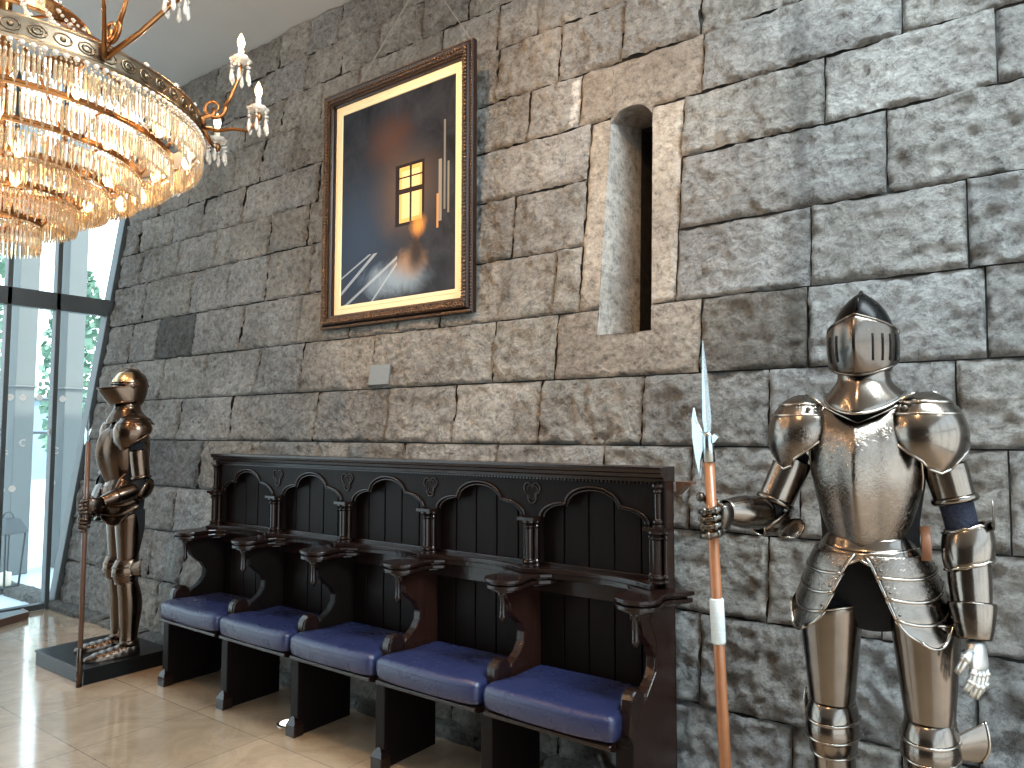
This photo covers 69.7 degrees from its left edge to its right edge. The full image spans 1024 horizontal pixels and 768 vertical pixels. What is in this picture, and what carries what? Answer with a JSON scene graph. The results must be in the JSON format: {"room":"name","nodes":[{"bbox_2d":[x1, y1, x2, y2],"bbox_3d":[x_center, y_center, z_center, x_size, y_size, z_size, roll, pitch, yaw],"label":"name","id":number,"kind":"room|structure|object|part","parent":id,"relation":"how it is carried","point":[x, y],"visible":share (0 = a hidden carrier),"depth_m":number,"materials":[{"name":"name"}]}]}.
{"room":"historic interior","nodes":[
{"label":"historic interior","id":0,"kind":"room"},
{"bbox_2d":[12,0,351,101],"bbox_3d":[-1.879,-3.254,0.697,10.800,0.215,8.950,-3,-5,36],"label":"ceiling","id":1,"kind":"structure","parent":0,"point":[183,52],"depth_m":5.81,"materials":[{"name":"grey paint"}]},
{"bbox_2d":[0,0,269,258],"bbox_3d":[-1.996,-1.766,2.904,1.939,2.497,1.888,-3,-5,36],"label":"chandelier","id":2,"kind":"object","parent":1,"relation":"hanging from","point":[75,205],"visible":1,"depth_m":2.72,"materials":[{"name":"gold metal"}]},
{"bbox_3d":[-2.007,-1.833,2.932,0.340,2.360,0.340,-3,-5,36],"label":"central stem","id":3,"kind":"part","parent":2,"relation":"part of","materials":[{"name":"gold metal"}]},
{"bbox_3d":[-1.780,-0.742,2.634,0.036,0.064,0.034,-3,-5,36],"label":"bulb","id":4,"kind":"part","parent":2,"relation":"part of","materials":[{"name":"white glass"}]},
{"bbox_3d":[-1.707,-0.818,2.543,0.036,0.064,0.034,-3,-5,36],"label":"bulb","id":5,"kind":"part","parent":2,"relation":"part of","materials":[{"name":"white glass"}]},
{"bbox_3d":[-1.468,-0.993,2.479,0.036,0.064,0.034,-3,-5,36],"label":"bulb","id":6,"kind":"part","parent":2,"relation":"part of","materials":[{"name":"white glass"}]},
{"bbox_2d":[0,39,203,258],"bbox_3d":[-2.018,-0.775,2.870,1.452,0.515,1.477,-3,-5,36],"label":"strands","id":7,"kind":"object","parent":2,"relation":"hanging from","point":[75,205],"depth_m":2.73,"materials":[{"name":"glass"}]},
{"bbox_3d":[-1.568,-0.798,2.849,0.036,0.064,0.034,-3,-5,36],"label":"bulb","id":8,"kind":"part","parent":2,"relation":"part of","materials":[{"name":"white glass"}]},
{"bbox_3d":[-1.479,-0.889,2.686,0.036,0.064,0.034,-3,-5,36],"label":"bulb","id":9,"kind":"part","parent":2,"relation":"part of","materials":[{"name":"white glass"}]},
{"bbox_3d":[-1.686,-0.777,3.163,0.036,0.064,0.034,-3,-5,36],"label":"bulb","id":10,"kind":"part","parent":2,"relation":"part of","materials":[{"name":"white glass"}]},
{"bbox_3d":[-1.278,-1.245,2.454,0.236,0.300,0.291,-3,-5,36],"label":"candle arm","id":11,"kind":"part","parent":2,"relation":"part of","materials":[{"name":"gold metal"}]},
{"bbox_3d":[-1.669,-0.848,3.314,0.036,0.064,0.034,-3,-5,36],"label":"bulb","id":12,"kind":"part","parent":2,"relation":"part of","materials":[{"name":"white glass"}]},
{"bbox_3d":[-1.342,-0.972,2.801,0.036,0.064,0.034,-3,-5,36],"label":"bulb","id":13,"kind":"part","parent":2,"relation":"part of","materials":[{"name":"white glass"}]},
{"bbox_3d":[-1.394,-0.949,3.143,0.036,0.064,0.034,-3,-5,36],"label":"bulb","id":14,"kind":"part","parent":2,"relation":"part of","materials":[{"name":"white glass"}]},
{"bbox_3d":[-1.268,-1.131,3.165,0.031,0.069,0.031,-3,-5,36],"label":"bulb","id":15,"kind":"part","parent":2,"relation":"part of","materials":[{"name":"white glass"}]},
{"bbox_3d":[-1.161,-1.176,3.106,0.262,0.352,0.146,0,-4,3],"label":"candle arm","id":16,"kind":"part","parent":2,"relation":"part of","materials":[{"name":"gold metal"}]},
{"bbox_3d":[-1.146,-1.450,3.109,0.031,0.069,0.031,-3,-5,36],"label":"bulb","id":17,"kind":"part","parent":2,"relation":"part of","materials":[{"name":"white glass"}]},
{"bbox_3d":[-1.050,-1.219,3.046,0.031,0.069,0.031,-3,-5,36],"label":"bulb","id":18,"kind":"part","parent":2,"relation":"part of","materials":[{"name":"white glass"}]},
{"bbox_2d":[0,609,543,767],"bbox_3d":[-1.800,1.632,0.443,10.350,0.200,8.750,-3,-5,36],"label":"floor","id":19,"kind":"structure","parent":0,"point":[129,720],"depth_m":3.75,"materials":[{"name":"beige tile"}]},
{"bbox_2d":[0,608,28,626],"bbox_3d":[-4.042,1.842,5.609,0.472,0.055,0.718,-3,-5,36],"label":"threshold","id":20,"kind":"object","parent":19,"relation":"on","point":[9,617],"visible":1,"depth_m":5.83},
{"bbox_3d":[-4.051,1.844,5.607,0.459,0.050,0.705,-3,-5,36],"label":"step plate","id":21,"kind":"part","parent":20,"relation":"part of","materials":[{"name":"grey"}]},
{"bbox_2d":[75,416,91,687],"bbox_3d":[-2.555,0.973,4.387,0.090,1.630,0.034,-3,-5,36],"label":"halberd","id":22,"kind":"object","parent":19,"relation":"on","point":[79,662],"visible":1,"depth_m":4.37,"materials":[{"name":"red wood"}]},
{"bbox_3d":[-2.577,0.315,4.447,0.035,0.110,0.004,-3,-5,36],"label":"axe blade","id":23,"kind":"part","parent":22,"relation":"part of","materials":[{"name":"metal"}]},
{"bbox_2d":[35,634,162,685],"bbox_3d":[-2.649,1.767,4.765,0.682,0.095,0.547,-3,-5,36],"label":"plinth","id":24,"kind":"object","parent":19,"relation":"on","point":[60,659],"visible":0.55,"depth_m":4.60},
{"bbox_2d":[73,367,154,662],"bbox_3d":[-2.584,0.796,4.720,0.458,1.832,0.618,3,-5,-42],"label":"suit","id":25,"kind":"object","parent":19,"relation":"on","point":[120,491],"visible":0.98,"depth_m":4.65,"materials":[{"name":"silver metal"}]},
{"bbox_3d":[-2.559,-0.043,4.819,0.110,0.068,0.188,3,-5,-42],"label":"brow plate","id":26,"kind":"part","parent":25,"relation":"part of","materials":[{"name":"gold metal"}]},
{"bbox_3d":[-2.445,1.224,4.709,0.152,0.850,0.164,3,-5,-42],"label":"hose leg","id":27,"kind":"part","parent":25,"relation":"part of","materials":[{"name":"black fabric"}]},
{"bbox_2d":[277,718,289,727],"bbox_3d":[-1.150,1.748,3.789,0.120,0.006,0.120,-3,-5,36],"label":"uplight","id":28,"kind":"object","parent":19,"relation":"on","point":[281,724],"visible":0.36,"depth_m":3.78,"materials":[{"name":"silver metal"}]},
{"bbox_2d":[158,453,695,767],"bbox_3d":[-0.715,1.060,3.670,3.316,1.361,0.558,-3,-5,36],"label":"stall","id":29,"kind":"object","parent":19,"relation":"on","point":[531,598],"visible":1,"depth_m":3.42,"materials":[{"name":"black wood"}]},
{"bbox_3d":[-2.016,1.306,4.456,0.052,0.175,0.119,-3,-5,36],"label":"seat knob","id":30,"kind":"part","parent":29,"relation":"part of","materials":[{"name":"brown wood"}]},
{"bbox_3d":[-1.731,1.393,4.324,0.565,0.033,0.395,-3,-5,36],"label":"seat","id":31,"kind":"part","parent":29,"relation":"part of","materials":[{"name":"blue leather"}]},
{"bbox_3d":[-1.963,1.587,4.511,0.058,0.420,0.350,-3,-5,36],"label":"pedestal panel","id":32,"kind":"part","parent":29,"relation":"part of","materials":[{"name":"black wood"}]},
{"bbox_2d":[161,592,249,630],"bbox_3d":[-1.738,1.319,4.312,0.592,0.113,0.408,-3,-5,36],"label":"cushion","id":33,"kind":"object","parent":29,"relation":"on","point":[194,611],"depth_m":4.19,"materials":[{"name":"blue leather"}]},
{"bbox_3d":[-1.526,1.282,4.096,0.052,0.175,0.119,-3,-5,36],"label":"seat knob","id":34,"kind":"part","parent":29,"relation":"part of","materials":[{"name":"brown wood"}]},
{"bbox_3d":[-1.627,0.595,4.518,0.538,0.152,0.018,-3,-5,36],"label":"arch moulding","id":35,"kind":"part","parent":29,"relation":"part of","materials":[{"name":"brown wood"}]},
{"bbox_3d":[-1.472,1.564,4.150,0.058,0.420,0.350,-3,-5,36],"label":"pedestal panel","id":36,"kind":"part","parent":29,"relation":"part of","materials":[{"name":"black wood"}]},
{"bbox_3d":[-1.240,1.370,3.964,0.565,0.033,0.395,-3,-5,36],"label":"seat","id":37,"kind":"part","parent":29,"relation":"part of","materials":[{"name":"brown wood"}]},
{"bbox_2d":[219,606,319,650],"bbox_3d":[-1.248,1.294,3.952,0.592,0.116,0.408,-3,-5,36],"label":"cushion","id":38,"kind":"object","parent":29,"relation":"on","point":[263,628],"depth_m":3.84,"materials":[{"name":"blue leather"}]},
{"bbox_3d":[-1.035,1.259,3.736,0.052,0.175,0.119,-3,-5,36],"label":"seat knob","id":39,"kind":"part","parent":29,"relation":"part of","materials":[{"name":"brown wood"}]},
{"bbox_3d":[-1.136,0.572,4.158,0.538,0.152,0.018,-3,-5,36],"label":"arch moulding","id":40,"kind":"part","parent":29,"relation":"part of","materials":[{"name":"brown wood"}]},
{"bbox_3d":[-0.982,1.540,3.790,0.058,0.420,0.350,-3,-5,36],"label":"pedestal panel","id":41,"kind":"part","parent":29,"relation":"part of","materials":[{"name":"black wood"}]},
{"bbox_3d":[-0.750,1.346,3.604,0.565,0.033,0.395,-3,-5,36],"label":"seat","id":42,"kind":"part","parent":29,"relation":"part of","materials":[{"name":"blue leather"}]},
{"bbox_2d":[290,622,404,675],"bbox_3d":[-0.757,1.272,3.592,0.592,0.114,0.408,-3,-5,36],"label":"cushion","id":43,"kind":"object","parent":29,"relation":"on","point":[345,648],"depth_m":3.48,"materials":[{"name":"blue leather"}]},
{"bbox_3d":[-0.646,0.548,3.798,0.538,0.152,0.018,-3,-5,36],"label":"arch moulding","id":44,"kind":"part","parent":29,"relation":"part of","materials":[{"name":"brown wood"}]},
{"bbox_3d":[-0.545,1.235,3.376,0.052,0.175,0.119,-3,-5,36],"label":"seat knob","id":45,"kind":"part","parent":29,"relation":"part of","materials":[{"name":"brown wood"}]},
{"bbox_3d":[-0.491,1.517,3.430,0.058,0.420,0.350,-3,-5,36],"label":"pedestal panel","id":46,"kind":"part","parent":29,"relation":"part of","materials":[{"name":"black wood"}]},
{"bbox_3d":[-0.260,1.323,3.244,0.565,0.033,0.395,-3,-5,36],"label":"seat","id":47,"kind":"part","parent":29,"relation":"part of","materials":[{"name":"brown wood"}]},
{"bbox_3d":[-0.655,0.882,3.762,3.087,0.130,0.136,-3,-5,36],"label":"rail","id":48,"kind":"part","parent":29,"relation":"part of","materials":[{"name":"brown wood"}]},
{"bbox_3d":[-0.635,0.627,3.805,3.087,0.385,0.030,-3,-5,36],"label":"arcade panel","id":49,"kind":"part","parent":29,"relation":"part of","materials":[{"name":"black wood"}]},
{"bbox_2d":[376,641,507,704],"bbox_3d":[-0.267,1.247,3.232,0.592,0.114,0.408,-3,-5,36],"label":"cushion","id":50,"kind":"object","parent":29,"relation":"on","point":[442,672],"depth_m":3.12,"materials":[{"name":"blue leather"}]},
{"bbox_3d":[-0.634,0.419,3.821,3.099,0.062,0.135,-3,-5,36],"label":"cornice","id":51,"kind":"part","parent":29,"relation":"part of","materials":[{"name":"brown wood"}]},
{"bbox_3d":[-0.155,0.525,3.438,0.538,0.152,0.018,-3,-5,36],"label":"arch moulding","id":52,"kind":"part","parent":29,"relation":"part of","materials":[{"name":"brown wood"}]},
{"bbox_3d":[-0.054,1.212,3.015,0.052,0.175,0.119,-3,-5,36],"label":"seat knob","id":53,"kind":"part","parent":29,"relation":"part of","materials":[{"name":"brown wood"}]},
{"bbox_3d":[-0.001,1.493,3.070,0.058,0.420,0.350,-3,-5,36],"label":"pedestal panel","id":54,"kind":"part","parent":29,"relation":"part of","materials":[{"name":"black wood"}]},
{"bbox_3d":[0.231,1.299,2.883,0.565,0.033,0.395,-3,-5,36],"label":"seat","id":55,"kind":"part","parent":29,"relation":"part of","materials":[{"name":"brown wood"}]},
{"bbox_2d":[483,665,638,742],"bbox_3d":[0.224,1.225,2.872,0.592,0.113,0.408,-3,-5,36],"label":"cushion","id":56,"kind":"object","parent":29,"relation":"on","point":[578,707],"depth_m":2.76,"materials":[{"name":"blue leather"}]},
{"bbox_3d":[0.335,0.501,3.078,0.538,0.152,0.018,-3,-5,36],"label":"arch moulding","id":57,"kind":"part","parent":29,"relation":"part of","materials":[{"name":"brown wood"}]},
{"bbox_3d":[0.490,1.470,2.709,0.058,0.420,0.350,-3,-5,36],"label":"pedestal panel","id":58,"kind":"part","parent":29,"relation":"part of","materials":[{"name":"black wood"}]},
{"bbox_3d":[0.436,1.188,2.655,0.052,0.175,0.119,-3,-5,36],"label":"seat knob","id":59,"kind":"part","parent":29,"relation":"part of","materials":[{"name":"brown wood"}]},
{"bbox_3d":[0.532,1.032,2.763,0.014,1.300,0.360,-3,-5,36],"label":"panel","id":60,"kind":"part","parent":29,"relation":"part of","materials":[{"name":"brown wood"}]},
{"bbox_2d":[696,290,997,767],"bbox_3d":[0.966,0.628,2.149,0.776,1.832,0.409,-2,-4,26],"label":"suit","id":61,"kind":"object","parent":19,"relation":"on","point":[875,447],"visible":1,"depth_m":2.08,"materials":[{"name":"silver metal"}]},
{"bbox_2d":[692,341,730,767],"bbox_3d":[0.589,0.707,2.154,0.125,1.680,0.043,-3,-5,36],"label":"halberd","id":62,"kind":"object","parent":61,"relation":"attached to","point":[703,442],"visible":1,"depth_m":2.15,"materials":[{"name":"orange wood"}]},
{"bbox_3d":[0.566,0.175,2.218,0.010,0.209,0.054,3,-5,-34],"label":"axe blade","id":63,"kind":"part","parent":62,"relation":"part of","materials":[{"name":"metal"}]},
{"bbox_2d":[702,432,715,462],"bbox_3d":[0.586,0.188,2.187,0.038,0.091,0.036,-3,-5,36],"label":"socket","id":64,"kind":"object","parent":62,"relation":"attached to","point":[708,439],"depth_m":2.17,"materials":[{"name":"metal"}]},
{"bbox_3d":[0.991,1.061,2.217,0.164,0.851,0.152,-3,-5,36],"label":"hose leg","id":65,"kind":"part","parent":61,"relation":"part of","materials":[{"name":"black fabric"}]},
{"bbox_3d":[1.309,0.356,1.998,0.004,0.080,0.044,-3,-5,36],"label":"strap plate","id":66,"kind":"part","parent":61,"relation":"part of","materials":[{"name":"metal"}]},
{"bbox_2d":[60,0,1023,767],"bbox_3d":[-0.001,-0.543,4.725,8.350,4.700,1.871,-3,-5,36],"label":"wall","id":67,"kind":"structure","parent":0,"point":[657,180],"depth_m":3.51,"materials":[{"name":"grey stone"}]},
{"bbox_2d":[0,580,593,767],"bbox_3d":[-1.435,1.772,4.523,10.588,0.092,0.255,-3,-5,36],"label":"trim","id":68,"kind":"structure","parent":67,"relation":"attached to","point":[449,729],"depth_m":4.04,"materials":[{"name":"grey stone"}]},
{"bbox_2d":[0,511,28,588],"bbox_3d":[-4.766,1.558,6.934,0.238,0.706,0.238,-1,-4,16],"label":"lantern","id":69,"kind":"object","parent":68,"relation":"on","point":[10,526],"visible":0.98,"depth_m":6.91,"materials":[{"name":"grey metal"}]},
{"bbox_2d":[0,571,11,586],"bbox_3d":[-4.766,1.826,6.917,0.092,0.141,0.090,-1,-4,16],"label":"candle","id":70,"kind":"object","parent":69,"relation":"on","point":[8,574],"depth_m":6.89,"materials":[{"name":"beige wax"}]},
{"bbox_3d":[-4.766,1.652,6.928,0.222,0.517,0.220,-1,-4,16],"label":"frame","id":71,"kind":"part","parent":69,"relation":"part of","materials":[{"name":"grey metal"}]},
{"bbox_2d":[368,364,390,385],"bbox_3d":[-0.802,-0.055,4.449,0.170,0.124,0.032,-3,-5,36],"label":"wall plaque","id":72,"kind":"object","parent":67,"relation":"attached to","point":[378,374],"visible":1,"depth_m":4.44,"materials":[{"name":"white plastic"}]},
{"bbox_2d":[320,0,476,330],"bbox_3d":[-0.637,-1.571,4.672,1.287,2.416,0.395,-3,-5,36],"label":"framed picture","id":73,"kind":"object","parent":67,"relation":"attached to","point":[399,204],"visible":1,"depth_m":4.49,"materials":[{"name":"brown wood"}]},
{"bbox_2d":[341,74,455,305],"bbox_3d":[-0.719,-1.159,4.533,0.990,1.277,0.001,-3,-5,36],"label":"painting","id":74,"kind":"object","parent":73,"relation":"attached to","point":[398,192],"depth_m":4.51},
{"bbox_3d":[-4.438,-1.046,-2.974,10.350,4.700,0.150,-3,-5,36],"label":"wall","id":75,"kind":"structure","parent":0,"visible":0},
{"bbox_2d":[0,71,144,612],"bbox_3d":[-6.034,-0.616,3.606,0.166,4.700,8.578,-3,-5,36],"label":"window","id":76,"kind":"structure","parent":75,"relation":"in","point":[57,302],"depth_m":6.37,"materials":[{"name":"clear glass"}]},
{"label":"outside","id":77,"kind":"structure","parent":0,"visible":0},
{"bbox_2d":[0,479,53,610],"bbox_3d":[-21.082,3.422,27.767,52.930,0.190,60.000,-3,-5,36],"label":"terrace","id":78,"kind":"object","parent":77,"point":[33,577],"depth_m":9.63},
{"bbox_2d":[0,220,5,367],"bbox_3d":[-9.338,-0.444,12.646,1.942,5.559,1.959,-3,-5,36],"label":"tree","id":79,"kind":"object","parent":78,"relation":"on","point":[2,263],"visible":0.07,"depth_m":12.94,"materials":[{"name":"green plant"}]},
{"bbox_2d":[0,124,45,574],"bbox_3d":[-5.365,-0.422,8.040,0.350,4.910,0.230,-3,-5,36],"label":"window pane","id":80,"kind":"structure","parent":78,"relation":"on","point":[26,274],"depth_m":7.90,"materials":[{"name":"clear glass"}]},
{"bbox_2d":[31,397,47,479],"bbox_3d":[-14.622,1.786,24.354,0.700,2.630,26.200,-3,-5,36],"label":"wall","id":81,"kind":"structure","parent":78,"relation":"on","point":[39,456],"depth_m":23.35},
{"bbox_2d":[33,398,85,433],"bbox_3d":[-6.192,1.186,10.088,0.040,1.968,7.000,-3,-5,36],"label":"railing","id":82,"kind":"object","parent":78,"relation":"on","point":[43,399],"visible":0.02,"depth_m":9.92,"materials":[{"name":"grey metal"}]},
{"bbox_2d":[36,270,101,451],"bbox_3d":[-9.139,0.024,15.440,1.463,4.991,1.477,-3,-5,36],"label":"tree","id":83,"kind":"object","parent":78,"relation":"on","point":[90,332],"visible":0.14,"depth_m":15.22,"materials":[{"name":"green plant"}]},
{"bbox_2d":[51,139,91,567],"bbox_3d":[-5.074,-0.396,8.434,0.350,4.910,0.230,-3,-5,36],"label":"window pane","id":84,"kind":"structure","parent":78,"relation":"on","point":[75,252],"depth_m":8.31,"materials":[{"name":"clear glass"}]}
]}

